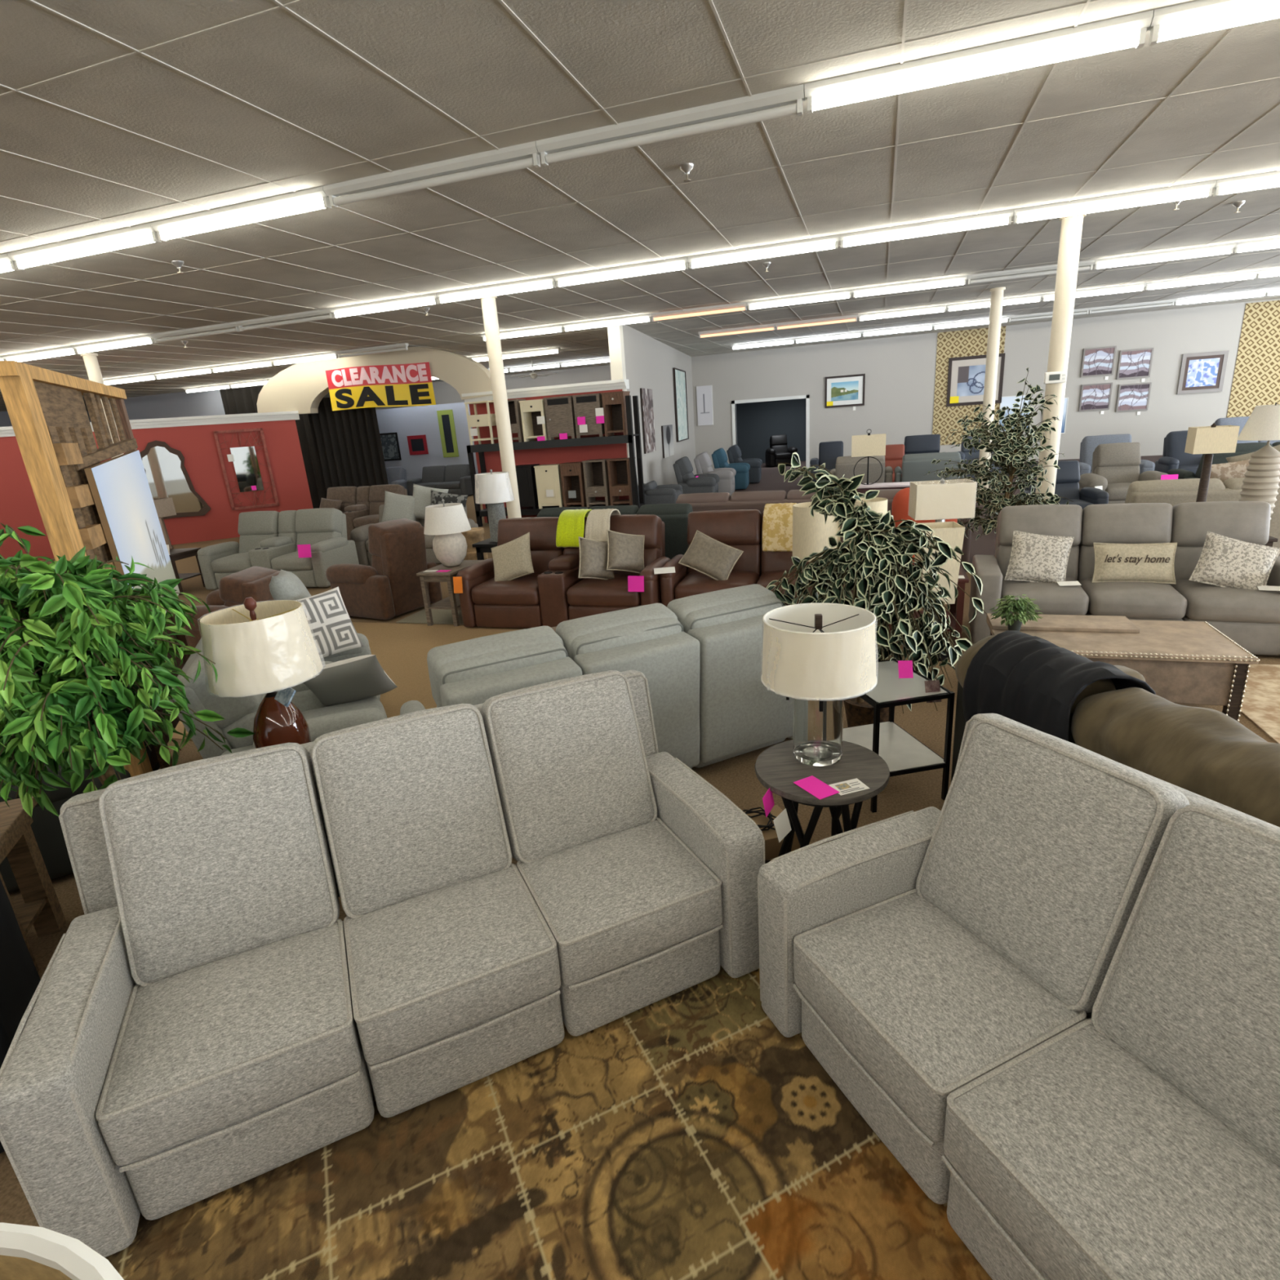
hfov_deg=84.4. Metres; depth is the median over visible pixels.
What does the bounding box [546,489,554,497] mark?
price tag
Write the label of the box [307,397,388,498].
curtain
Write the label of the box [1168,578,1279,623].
seat cushion
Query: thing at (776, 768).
round side table
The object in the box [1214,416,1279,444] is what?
sofa
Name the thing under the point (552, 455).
wall
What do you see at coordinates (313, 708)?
seat cushion
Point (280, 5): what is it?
grid
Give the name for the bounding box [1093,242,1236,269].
fluorescent fixture
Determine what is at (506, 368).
fluorescent fixture
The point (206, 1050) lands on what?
seat cushion
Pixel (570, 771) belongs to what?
cushion
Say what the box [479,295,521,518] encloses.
column
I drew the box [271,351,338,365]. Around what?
fluorescent fixture
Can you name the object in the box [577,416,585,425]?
price tag
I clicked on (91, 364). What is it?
column
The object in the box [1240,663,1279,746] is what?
area rug
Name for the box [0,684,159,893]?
plant pot
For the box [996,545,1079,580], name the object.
lumbar cushion
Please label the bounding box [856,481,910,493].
console table
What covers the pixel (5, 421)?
wall
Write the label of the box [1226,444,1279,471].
pillow
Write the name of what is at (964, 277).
fluorescent fixture
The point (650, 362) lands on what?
wall partition
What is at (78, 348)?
fluorescent fixture
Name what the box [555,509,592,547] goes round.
throw blanket
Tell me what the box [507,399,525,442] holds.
nightstand
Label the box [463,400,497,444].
nightstand
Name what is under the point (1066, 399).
framed picture
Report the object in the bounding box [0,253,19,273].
fluorescent fixture
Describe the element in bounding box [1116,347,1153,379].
framed picture
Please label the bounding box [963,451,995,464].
lumbar cushion
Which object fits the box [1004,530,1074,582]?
throw pillow
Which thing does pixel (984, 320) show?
fluorescent fixture
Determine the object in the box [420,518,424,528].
cushion
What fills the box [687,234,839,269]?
fluorescent fixture
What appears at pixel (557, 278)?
fluorescent fixture
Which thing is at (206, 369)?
fluorescent fixture
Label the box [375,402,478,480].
wall
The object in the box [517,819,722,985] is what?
seat cushion
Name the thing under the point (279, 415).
trim
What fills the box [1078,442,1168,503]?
recliner
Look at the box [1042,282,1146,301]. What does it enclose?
fluorescent fixture
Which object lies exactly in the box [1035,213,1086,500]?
column
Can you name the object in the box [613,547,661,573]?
armrest
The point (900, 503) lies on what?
tub chair
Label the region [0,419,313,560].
wall
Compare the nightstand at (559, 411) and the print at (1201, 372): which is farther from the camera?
the print at (1201, 372)
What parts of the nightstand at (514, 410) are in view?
panel, drawer, panel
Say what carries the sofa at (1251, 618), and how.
on the floor at (735, 777)
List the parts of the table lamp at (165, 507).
lamp shade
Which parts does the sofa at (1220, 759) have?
frame, arm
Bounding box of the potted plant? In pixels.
[988,594,1044,631]
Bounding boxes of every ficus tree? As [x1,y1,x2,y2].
[0,523,254,817]
[766,452,986,727]
[923,367,1073,555]
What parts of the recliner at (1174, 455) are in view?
frame, arm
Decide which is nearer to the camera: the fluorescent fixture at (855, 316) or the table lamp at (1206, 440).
the table lamp at (1206, 440)
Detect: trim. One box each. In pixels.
[0,410,299,436]
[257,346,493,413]
[461,378,629,402]
[607,324,629,457]
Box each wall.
[0,410,114,426]
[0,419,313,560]
[123,388,225,419]
[375,298,1279,474]
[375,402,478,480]
[469,389,629,522]
[735,398,805,462]
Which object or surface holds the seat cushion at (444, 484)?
on the sofa at (456, 478)
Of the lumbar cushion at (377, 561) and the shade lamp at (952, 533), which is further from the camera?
the lumbar cushion at (377, 561)
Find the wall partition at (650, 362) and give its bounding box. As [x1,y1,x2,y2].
[622,324,696,485]
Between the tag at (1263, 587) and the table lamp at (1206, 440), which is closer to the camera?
the tag at (1263, 587)
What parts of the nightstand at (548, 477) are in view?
leg, door panel, door, leg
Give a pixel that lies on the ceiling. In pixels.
(473, 60)
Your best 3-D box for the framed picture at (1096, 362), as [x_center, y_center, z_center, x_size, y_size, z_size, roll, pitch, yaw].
[12.912,-7.835,19.874,0.790,0.760,0.030,2,18,18]
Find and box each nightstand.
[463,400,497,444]
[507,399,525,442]
[515,463,539,509]
[519,399,554,441]
[533,463,564,508]
[542,395,576,439]
[559,461,586,506]
[572,393,604,438]
[582,458,610,506]
[600,391,630,436]
[606,457,632,506]
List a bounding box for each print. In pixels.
[410,438,424,451]
[441,414,453,453]
[831,380,858,401]
[956,364,986,396]
[1185,357,1220,387]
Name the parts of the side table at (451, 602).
leg, leg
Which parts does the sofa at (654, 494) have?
arm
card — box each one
[297,544,311,557]
[422,569,438,572]
[435,569,451,572]
[453,576,462,593]
[627,575,644,591]
[762,787,774,817]
[773,808,791,842]
[793,775,839,799]
[828,777,869,795]
[897,660,913,678]
[924,680,941,702]
[958,575,964,578]
[1160,474,1177,479]
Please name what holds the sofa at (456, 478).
on the floor at (735, 777)
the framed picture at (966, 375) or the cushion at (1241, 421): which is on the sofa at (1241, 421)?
the cushion at (1241, 421)
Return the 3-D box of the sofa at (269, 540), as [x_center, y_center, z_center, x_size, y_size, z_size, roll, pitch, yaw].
[-5.393,-1.391,10.594,2.096,1.041,1.061,0,18,12]
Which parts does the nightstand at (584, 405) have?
leg, door, door panel, leg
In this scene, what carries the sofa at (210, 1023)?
on the rug at (682, 1135)
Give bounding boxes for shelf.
[0,360,191,777]
[10,896,46,936]
[178,573,202,580]
[428,593,460,609]
[469,434,639,445]
[471,437,497,440]
[475,502,644,516]
[526,435,543,438]
[566,500,581,505]
[588,500,605,504]
[607,429,623,433]
[613,499,629,503]
[842,721,944,772]
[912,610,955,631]
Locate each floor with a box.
[0,455,1279,1226]
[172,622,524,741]
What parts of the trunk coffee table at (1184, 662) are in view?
lift panel, leg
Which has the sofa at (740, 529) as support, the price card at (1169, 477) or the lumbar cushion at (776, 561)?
the lumbar cushion at (776, 561)
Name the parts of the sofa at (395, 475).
arm, frame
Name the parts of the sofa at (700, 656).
panel, panel, panel, footrest panel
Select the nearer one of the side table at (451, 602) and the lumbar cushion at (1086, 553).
the lumbar cushion at (1086, 553)
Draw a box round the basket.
[843,696,895,727]
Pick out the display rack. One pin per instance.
(481, 449)
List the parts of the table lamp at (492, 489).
lamp shade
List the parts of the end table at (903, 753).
leg, leg, frame rail, frame rail, glass, leg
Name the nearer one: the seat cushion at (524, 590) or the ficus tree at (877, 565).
the ficus tree at (877, 565)
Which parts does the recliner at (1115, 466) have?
frame, footrest panel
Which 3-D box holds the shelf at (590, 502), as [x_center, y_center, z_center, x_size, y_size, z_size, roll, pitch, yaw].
[-0.819,-2.867,14.682,0.370,0.040,0.380,2,18,18]
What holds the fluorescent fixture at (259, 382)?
attached to the ceiling
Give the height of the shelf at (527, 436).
0.040 m
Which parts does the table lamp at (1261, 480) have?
lamp shade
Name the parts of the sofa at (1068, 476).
arm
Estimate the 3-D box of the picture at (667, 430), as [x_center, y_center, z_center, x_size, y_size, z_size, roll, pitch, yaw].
[0.744,-5.299,18.773,0.041,0.800,1.500,0,18,12]
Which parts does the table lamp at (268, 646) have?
lamp shade, glass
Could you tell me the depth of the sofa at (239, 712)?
3.63 m
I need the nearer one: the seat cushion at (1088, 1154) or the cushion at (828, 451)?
the seat cushion at (1088, 1154)
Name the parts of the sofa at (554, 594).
arm, footrest panel, console lid, footrest panel, arm, frame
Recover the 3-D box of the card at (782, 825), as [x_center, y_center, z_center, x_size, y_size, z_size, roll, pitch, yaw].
[0.539,0.701,2.669,0.025,0.087,0.100,9,22,37]
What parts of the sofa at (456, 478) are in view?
arm, footrest panel, arm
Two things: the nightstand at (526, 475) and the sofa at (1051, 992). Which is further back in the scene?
the nightstand at (526, 475)
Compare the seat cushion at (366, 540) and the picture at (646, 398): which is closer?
the seat cushion at (366, 540)
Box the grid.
[0,0,1279,411]
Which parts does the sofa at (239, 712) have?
frame, arm, console lid, arm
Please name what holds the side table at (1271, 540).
on the floor at (735, 777)
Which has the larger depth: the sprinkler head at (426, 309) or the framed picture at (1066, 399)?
the framed picture at (1066, 399)
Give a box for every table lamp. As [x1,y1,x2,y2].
[0,1222,124,1279]
[152,497,176,549]
[200,596,323,746]
[423,498,471,566]
[475,469,514,542]
[760,602,877,765]
[851,429,886,484]
[908,478,976,522]
[1184,422,1239,502]
[1237,402,1279,519]
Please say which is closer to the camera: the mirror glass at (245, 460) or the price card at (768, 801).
the price card at (768, 801)
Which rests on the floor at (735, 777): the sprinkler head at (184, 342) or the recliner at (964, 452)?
the recliner at (964, 452)
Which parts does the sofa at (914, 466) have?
arm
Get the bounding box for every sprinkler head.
[171,260,183,273]
[180,340,187,347]
[422,307,429,315]
[680,163,693,182]
[762,262,770,272]
[1171,200,1182,210]
[1232,200,1244,213]
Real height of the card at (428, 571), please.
0.002 m
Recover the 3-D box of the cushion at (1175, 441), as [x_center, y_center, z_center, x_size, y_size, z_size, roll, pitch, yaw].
[10.348,-3.582,13.368,0.616,0.752,0.464,2,18,18]
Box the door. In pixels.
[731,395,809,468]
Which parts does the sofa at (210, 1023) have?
arm, footrest panel, frame, footrest panel, footrest panel, arm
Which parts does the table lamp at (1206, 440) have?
lamp shade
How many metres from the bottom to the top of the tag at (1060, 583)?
0.020 m
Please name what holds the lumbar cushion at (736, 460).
on the recliner at (734, 452)
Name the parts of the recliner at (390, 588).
arm, frame, footrest panel, arm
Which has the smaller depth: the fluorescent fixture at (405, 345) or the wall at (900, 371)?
the fluorescent fixture at (405, 345)
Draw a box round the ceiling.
[0,0,1279,411]
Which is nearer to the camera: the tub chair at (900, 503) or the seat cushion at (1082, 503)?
the tub chair at (900, 503)
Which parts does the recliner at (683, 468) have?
frame, arm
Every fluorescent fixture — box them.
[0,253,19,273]
[1,345,78,361]
[7,222,161,270]
[72,333,155,353]
[102,373,156,385]
[149,321,239,342]
[150,186,331,241]
[153,366,213,379]
[183,383,231,392]
[209,359,273,372]
[228,378,270,387]
[235,307,333,331]
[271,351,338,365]
[323,141,540,208]
[329,293,439,318]
[335,342,408,358]
[435,275,555,303]
[468,355,488,361]
[480,324,564,341]
[488,367,509,372]
[502,346,559,359]
[508,362,560,372]
[535,84,804,166]
[553,256,688,287]
[560,356,609,366]
[562,313,651,331]
[650,302,747,321]
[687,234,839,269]
[697,323,775,337]
[731,337,795,349]
[746,288,852,310]
[775,314,857,329]
[795,331,862,343]
[804,9,1153,113]
[839,208,1013,248]
[852,275,967,297]
[857,304,946,320]
[862,324,933,336]
[933,315,1008,329]
[946,293,1042,311]
[967,259,1095,284]
[1008,307,1089,321]
[1012,179,1217,224]
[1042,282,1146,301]
[1088,298,1175,314]
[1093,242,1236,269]
[1145,270,1258,290]
[1147,0,1279,46]
[1174,289,1267,305]
[1213,170,1279,196]
[1234,237,1279,253]
[1257,267,1279,278]
[1266,288,1279,296]
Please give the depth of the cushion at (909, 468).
12.94 m
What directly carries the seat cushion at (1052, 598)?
on the sofa at (1251, 618)
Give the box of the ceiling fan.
[511,360,556,378]
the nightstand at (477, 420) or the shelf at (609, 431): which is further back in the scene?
the nightstand at (477, 420)
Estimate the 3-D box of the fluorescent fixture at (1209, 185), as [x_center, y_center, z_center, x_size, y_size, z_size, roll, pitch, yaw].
[4.813,-4.476,7.235,1.773,0.130,0.110,2,18,18]
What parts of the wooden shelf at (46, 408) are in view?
rail, cross rail, post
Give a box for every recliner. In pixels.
[185,565,279,648]
[325,518,442,619]
[673,456,719,493]
[693,452,736,496]
[711,448,750,489]
[726,444,762,483]
[765,434,797,466]
[809,440,843,482]
[884,444,904,482]
[904,434,940,454]
[956,435,1006,484]
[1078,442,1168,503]
[1079,434,1155,475]
[1154,430,1202,474]
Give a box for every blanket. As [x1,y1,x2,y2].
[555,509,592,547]
[584,508,620,541]
[762,502,796,551]
[962,630,1155,741]
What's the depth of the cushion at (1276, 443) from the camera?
10.41 m
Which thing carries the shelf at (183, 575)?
attached to the side table at (175, 554)
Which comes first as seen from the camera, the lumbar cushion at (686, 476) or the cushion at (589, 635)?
the cushion at (589, 635)
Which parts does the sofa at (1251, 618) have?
arm, frame, footrest panel, footrest panel, arm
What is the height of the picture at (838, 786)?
0.001 m
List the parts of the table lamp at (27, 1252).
lamp shade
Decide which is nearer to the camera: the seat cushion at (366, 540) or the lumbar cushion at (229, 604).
the lumbar cushion at (229, 604)
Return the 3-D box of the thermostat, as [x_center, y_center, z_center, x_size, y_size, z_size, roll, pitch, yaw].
[4.850,-3.063,8.233,0.240,0.130,0.038,-1,18,11]
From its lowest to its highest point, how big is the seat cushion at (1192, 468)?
0.236 m
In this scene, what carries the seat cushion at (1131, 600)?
on the sofa at (1251, 618)
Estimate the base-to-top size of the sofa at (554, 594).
1.043 m
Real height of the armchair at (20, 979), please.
0.927 m
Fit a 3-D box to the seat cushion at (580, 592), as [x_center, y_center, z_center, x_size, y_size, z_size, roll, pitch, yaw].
[-0.273,-0.510,7.179,0.775,0.248,0.713,2,18,18]
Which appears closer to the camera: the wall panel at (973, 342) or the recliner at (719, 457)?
the recliner at (719, 457)
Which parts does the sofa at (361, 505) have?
console lid, frame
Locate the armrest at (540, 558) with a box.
[530,549,564,573]
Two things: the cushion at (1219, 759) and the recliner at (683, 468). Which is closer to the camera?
the cushion at (1219, 759)
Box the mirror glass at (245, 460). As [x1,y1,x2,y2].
[230,446,263,492]
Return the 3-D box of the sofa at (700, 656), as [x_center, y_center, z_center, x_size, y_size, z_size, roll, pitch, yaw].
[-0.147,0.296,4.085,2.304,0.986,0.896,-12,19,-25]
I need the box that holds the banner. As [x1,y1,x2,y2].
[325,361,435,410]
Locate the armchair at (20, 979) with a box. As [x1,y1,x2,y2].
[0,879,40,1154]
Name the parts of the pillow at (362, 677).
panel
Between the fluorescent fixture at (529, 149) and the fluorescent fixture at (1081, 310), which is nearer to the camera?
the fluorescent fixture at (529, 149)
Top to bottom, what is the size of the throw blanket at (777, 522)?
0.429 m
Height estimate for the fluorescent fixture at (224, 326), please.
0.130 m
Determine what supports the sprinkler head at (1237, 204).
attached to the ceiling
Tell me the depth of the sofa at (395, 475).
23.63 m
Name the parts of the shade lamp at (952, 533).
lamp shade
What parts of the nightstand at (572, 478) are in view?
panel, drawer, panel, panel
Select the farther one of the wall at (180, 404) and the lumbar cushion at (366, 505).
the wall at (180, 404)
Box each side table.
[0,796,66,972]
[168,547,204,595]
[416,560,482,626]
[471,537,497,559]
[755,739,889,857]
[888,563,968,645]
[1265,535,1278,546]
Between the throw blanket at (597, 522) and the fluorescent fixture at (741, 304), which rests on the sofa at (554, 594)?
the throw blanket at (597, 522)
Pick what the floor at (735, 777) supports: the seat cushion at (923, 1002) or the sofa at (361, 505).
the sofa at (361, 505)
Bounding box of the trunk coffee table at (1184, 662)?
[986,613,1259,722]
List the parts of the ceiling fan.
motor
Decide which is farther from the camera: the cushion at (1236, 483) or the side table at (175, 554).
the side table at (175, 554)
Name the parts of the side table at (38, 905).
leg, leg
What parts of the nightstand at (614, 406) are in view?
panel, drawer, panel, panel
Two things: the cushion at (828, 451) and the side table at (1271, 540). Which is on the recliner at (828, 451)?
the cushion at (828, 451)
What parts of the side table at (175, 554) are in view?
leg, leg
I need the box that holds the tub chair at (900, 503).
[891,487,957,564]
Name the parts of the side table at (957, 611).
leg, leg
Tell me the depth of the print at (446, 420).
24.20 m
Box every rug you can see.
[106,965,992,1279]
[395,608,463,624]
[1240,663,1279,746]
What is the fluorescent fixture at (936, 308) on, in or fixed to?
attached to the ceiling
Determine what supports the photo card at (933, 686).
on the end table at (903, 753)
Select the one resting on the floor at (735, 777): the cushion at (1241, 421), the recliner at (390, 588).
the recliner at (390, 588)
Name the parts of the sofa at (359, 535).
arm, footrest panel, footrest panel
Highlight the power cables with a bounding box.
[742,807,776,831]
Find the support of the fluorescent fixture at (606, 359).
attached to the ceiling
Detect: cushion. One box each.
[99,921,362,1165]
[104,742,339,982]
[211,551,251,573]
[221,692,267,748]
[223,601,240,607]
[239,533,278,553]
[271,551,313,571]
[277,532,297,542]
[296,531,341,551]
[301,698,387,719]
[310,703,508,915]
[339,502,355,511]
[347,866,560,1064]
[353,514,378,528]
[355,502,370,509]
[365,539,368,551]
[368,502,384,515]
[371,555,383,575]
[378,504,420,523]
[386,466,404,484]
[416,482,440,488]
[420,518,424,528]
[421,465,445,483]
[424,534,435,548]
[436,480,460,488]
[437,641,565,706]
[444,464,470,482]
[471,573,540,605]
[480,669,653,862]
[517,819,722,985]
[563,548,579,554]
[566,573,640,607]
[570,616,682,661]
[675,489,681,498]
[675,570,759,599]
[681,471,695,483]
[684,595,781,633]
[687,543,761,576]
[702,466,713,473]
[714,482,718,492]
[719,461,728,467]
[733,457,742,462]
[756,569,819,604]
[760,545,808,573]
[770,444,787,453]
[774,452,791,459]
[793,892,1079,1142]
[818,440,843,470]
[884,459,902,471]
[892,471,902,482]
[901,452,960,475]
[904,451,939,454]
[920,718,1190,1013]
[943,1023,1279,1279]
[957,631,1110,698]
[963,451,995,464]
[964,462,1001,475]
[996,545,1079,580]
[1000,576,1089,615]
[1027,482,1079,499]
[1053,498,1093,508]
[1068,683,1279,826]
[1076,545,1094,582]
[1079,577,1186,619]
[1081,434,1131,471]
[1093,465,1139,484]
[1097,804,1279,1166]
[1105,482,1130,501]
[1124,479,1225,503]
[1165,430,1202,465]
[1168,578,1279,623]
[1173,546,1203,579]
[1177,464,1199,474]
[1195,442,1273,479]
[1214,416,1257,443]
[1223,475,1279,489]
[1257,440,1279,443]
[1271,441,1279,446]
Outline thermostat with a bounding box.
[1044,370,1067,384]
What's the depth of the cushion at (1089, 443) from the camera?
13.41 m
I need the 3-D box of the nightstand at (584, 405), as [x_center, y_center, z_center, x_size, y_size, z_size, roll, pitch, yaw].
[-0.982,-4.499,14.161,0.570,0.820,0.425,2,18,18]
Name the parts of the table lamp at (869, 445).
lamp shade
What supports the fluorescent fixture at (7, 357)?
attached to the ceiling
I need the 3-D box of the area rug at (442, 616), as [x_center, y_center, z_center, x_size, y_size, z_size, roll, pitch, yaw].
[-1.909,-0.454,8.583,1.200,0.011,1.800,2,18,18]
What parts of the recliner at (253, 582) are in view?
arm, frame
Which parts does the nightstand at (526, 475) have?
door panel, door, leg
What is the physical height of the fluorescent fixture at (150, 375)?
0.130 m
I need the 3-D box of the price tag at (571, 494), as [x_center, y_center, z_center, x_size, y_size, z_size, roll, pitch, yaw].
[-1.399,-3.004,14.554,0.170,0.150,0.007,2,18,18]
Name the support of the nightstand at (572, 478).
on the display rack
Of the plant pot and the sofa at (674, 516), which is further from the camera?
the sofa at (674, 516)
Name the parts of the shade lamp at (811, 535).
lamp shade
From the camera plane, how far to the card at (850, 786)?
2.69 m
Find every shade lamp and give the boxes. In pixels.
[792,502,840,592]
[844,497,887,650]
[914,521,964,661]
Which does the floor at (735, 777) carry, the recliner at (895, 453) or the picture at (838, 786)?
the recliner at (895, 453)
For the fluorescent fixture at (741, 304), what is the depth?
12.73 m
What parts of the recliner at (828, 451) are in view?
arm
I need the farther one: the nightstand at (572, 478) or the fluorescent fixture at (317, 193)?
the nightstand at (572, 478)
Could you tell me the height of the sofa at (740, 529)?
1.043 m
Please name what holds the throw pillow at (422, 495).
on the sofa at (359, 535)
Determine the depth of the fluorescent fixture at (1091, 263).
11.11 m
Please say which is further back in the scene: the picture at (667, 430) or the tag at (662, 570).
the picture at (667, 430)
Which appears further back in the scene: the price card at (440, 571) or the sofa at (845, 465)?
the sofa at (845, 465)
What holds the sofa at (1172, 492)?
on the floor at (735, 777)
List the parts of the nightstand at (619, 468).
panel, drawer, panel, panel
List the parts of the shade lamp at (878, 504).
lamp shade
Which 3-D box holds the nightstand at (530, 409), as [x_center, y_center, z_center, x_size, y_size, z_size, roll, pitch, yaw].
[-2.125,-4.525,14.542,0.520,0.800,0.420,2,18,18]
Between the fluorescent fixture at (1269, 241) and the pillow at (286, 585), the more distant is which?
the fluorescent fixture at (1269, 241)
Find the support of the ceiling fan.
hanging from the ceiling
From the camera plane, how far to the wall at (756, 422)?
27.56 m
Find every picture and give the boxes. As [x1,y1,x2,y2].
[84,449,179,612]
[379,432,401,461]
[406,435,428,455]
[436,409,458,457]
[640,387,655,453]
[661,424,674,457]
[672,367,688,442]
[696,385,713,426]
[824,373,865,408]
[835,782,851,790]
[946,352,1005,406]
[998,394,1032,431]
[1061,397,1068,433]
[1079,382,1112,411]
[1080,346,1116,377]
[1115,382,1151,412]
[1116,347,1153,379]
[1177,350,1229,394]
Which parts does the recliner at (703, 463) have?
frame, arm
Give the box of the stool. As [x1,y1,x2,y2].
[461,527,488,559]
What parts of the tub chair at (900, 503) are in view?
backrest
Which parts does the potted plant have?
pot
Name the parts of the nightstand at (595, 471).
panel, drawer, panel, panel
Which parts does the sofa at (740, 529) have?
arm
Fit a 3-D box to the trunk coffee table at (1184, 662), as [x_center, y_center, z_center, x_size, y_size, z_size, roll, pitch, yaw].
[3.030,0.178,4.620,1.327,0.490,0.772,2,18,19]
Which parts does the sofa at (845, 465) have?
frame, arm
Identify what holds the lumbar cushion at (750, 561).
on the sofa at (740, 529)
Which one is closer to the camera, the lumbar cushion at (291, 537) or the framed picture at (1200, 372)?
the lumbar cushion at (291, 537)
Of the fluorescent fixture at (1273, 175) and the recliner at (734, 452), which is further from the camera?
the recliner at (734, 452)
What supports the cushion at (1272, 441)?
on the sofa at (1241, 421)
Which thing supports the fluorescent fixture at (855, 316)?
attached to the ceiling
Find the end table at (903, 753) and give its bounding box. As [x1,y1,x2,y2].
[842,657,955,813]
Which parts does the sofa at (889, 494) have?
frame, arm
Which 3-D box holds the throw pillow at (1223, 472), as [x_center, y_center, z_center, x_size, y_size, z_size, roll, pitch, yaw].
[5.989,-1.594,7.133,0.556,0.507,0.174,4,19,24]
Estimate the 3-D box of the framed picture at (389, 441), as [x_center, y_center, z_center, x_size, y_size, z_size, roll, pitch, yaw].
[-8.942,-6.857,25.066,0.900,0.950,0.030,2,18,18]
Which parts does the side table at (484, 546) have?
leg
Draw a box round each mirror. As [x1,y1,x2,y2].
[139,440,211,519]
[213,427,279,510]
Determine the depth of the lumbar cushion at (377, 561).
8.03 m
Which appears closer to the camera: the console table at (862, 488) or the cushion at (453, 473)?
the console table at (862, 488)
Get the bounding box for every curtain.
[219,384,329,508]
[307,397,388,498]
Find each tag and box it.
[470,428,477,435]
[536,416,545,424]
[537,435,545,440]
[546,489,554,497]
[559,433,567,439]
[568,490,576,497]
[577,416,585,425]
[579,424,587,432]
[595,407,604,416]
[595,415,604,423]
[653,566,675,573]
[1057,581,1081,586]
[1094,485,1102,489]
[1257,585,1279,591]
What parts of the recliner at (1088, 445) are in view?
frame, arm, arm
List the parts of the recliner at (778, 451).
arm, footrest panel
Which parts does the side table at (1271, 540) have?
leg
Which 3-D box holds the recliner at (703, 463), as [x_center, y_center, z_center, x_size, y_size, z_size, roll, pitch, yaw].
[1.904,-4.208,17.843,0.987,1.080,1.023,0,18,12]
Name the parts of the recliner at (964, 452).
footrest panel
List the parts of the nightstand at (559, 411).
leg, door panel, door, leg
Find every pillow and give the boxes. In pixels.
[268,569,311,600]
[294,586,364,658]
[302,654,397,706]
[319,497,342,510]
[381,490,416,522]
[413,483,448,519]
[430,489,467,511]
[490,532,533,581]
[578,536,613,580]
[606,529,644,573]
[678,530,743,580]
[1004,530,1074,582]
[1091,542,1177,584]
[1188,531,1279,590]
[1209,459,1249,484]
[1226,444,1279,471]
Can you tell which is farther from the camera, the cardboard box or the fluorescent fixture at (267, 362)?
the fluorescent fixture at (267, 362)
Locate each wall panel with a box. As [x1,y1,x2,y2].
[932,325,1005,444]
[1226,300,1279,417]
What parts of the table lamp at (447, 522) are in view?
lamp shade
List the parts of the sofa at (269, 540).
arm, footrest panel, console lid, footrest panel, arm, frame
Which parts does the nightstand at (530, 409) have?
panel, drawer, panel, panel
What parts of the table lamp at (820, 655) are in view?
glass, lamp shade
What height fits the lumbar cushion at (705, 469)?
0.412 m
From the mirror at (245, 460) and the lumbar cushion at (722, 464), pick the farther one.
the lumbar cushion at (722, 464)
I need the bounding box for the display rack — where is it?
[466,395,644,526]
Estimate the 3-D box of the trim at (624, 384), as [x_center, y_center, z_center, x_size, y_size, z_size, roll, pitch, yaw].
[-2.022,-5.180,14.701,3.700,0.180,0.290,2,18,18]
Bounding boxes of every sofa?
[0,669,764,1257]
[169,604,387,758]
[197,507,359,589]
[326,484,407,540]
[350,504,478,566]
[385,466,408,495]
[399,583,792,768]
[406,464,473,496]
[456,514,670,628]
[536,503,693,559]
[637,480,683,505]
[659,509,853,606]
[675,489,844,542]
[757,713,1279,1279]
[828,455,893,497]
[876,488,971,568]
[894,452,965,482]
[951,631,1279,826]
[968,501,1279,655]
[1018,460,1109,508]
[1124,475,1279,555]
[1167,441,1279,479]
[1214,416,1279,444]
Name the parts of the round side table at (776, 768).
leg, leg, leg, leg, leg, leg, leg, leg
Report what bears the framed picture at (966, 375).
attached to the wall panel at (973, 342)
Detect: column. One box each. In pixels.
[80,352,123,457]
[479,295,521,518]
[977,287,1005,490]
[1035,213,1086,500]
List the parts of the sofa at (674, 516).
frame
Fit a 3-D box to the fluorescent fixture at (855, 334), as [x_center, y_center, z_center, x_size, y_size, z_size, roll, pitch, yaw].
[5.143,-8.275,19.296,1.773,0.130,0.110,2,18,18]
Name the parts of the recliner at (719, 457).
frame, arm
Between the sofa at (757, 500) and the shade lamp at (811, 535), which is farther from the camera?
the sofa at (757, 500)
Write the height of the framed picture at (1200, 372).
1.040 m
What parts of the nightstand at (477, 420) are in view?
leg, leg, drawer, leg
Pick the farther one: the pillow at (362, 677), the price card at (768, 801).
the pillow at (362, 677)
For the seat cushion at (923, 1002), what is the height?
0.252 m
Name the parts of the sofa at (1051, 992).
arm, footrest panel, footrest panel, frame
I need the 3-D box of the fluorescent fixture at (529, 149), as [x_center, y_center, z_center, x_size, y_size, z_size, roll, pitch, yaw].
[-1.530,-3.355,5.115,1.773,0.130,0.110,2,18,18]
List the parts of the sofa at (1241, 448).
arm, frame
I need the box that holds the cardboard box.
[746,804,799,860]
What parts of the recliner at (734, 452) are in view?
frame, arm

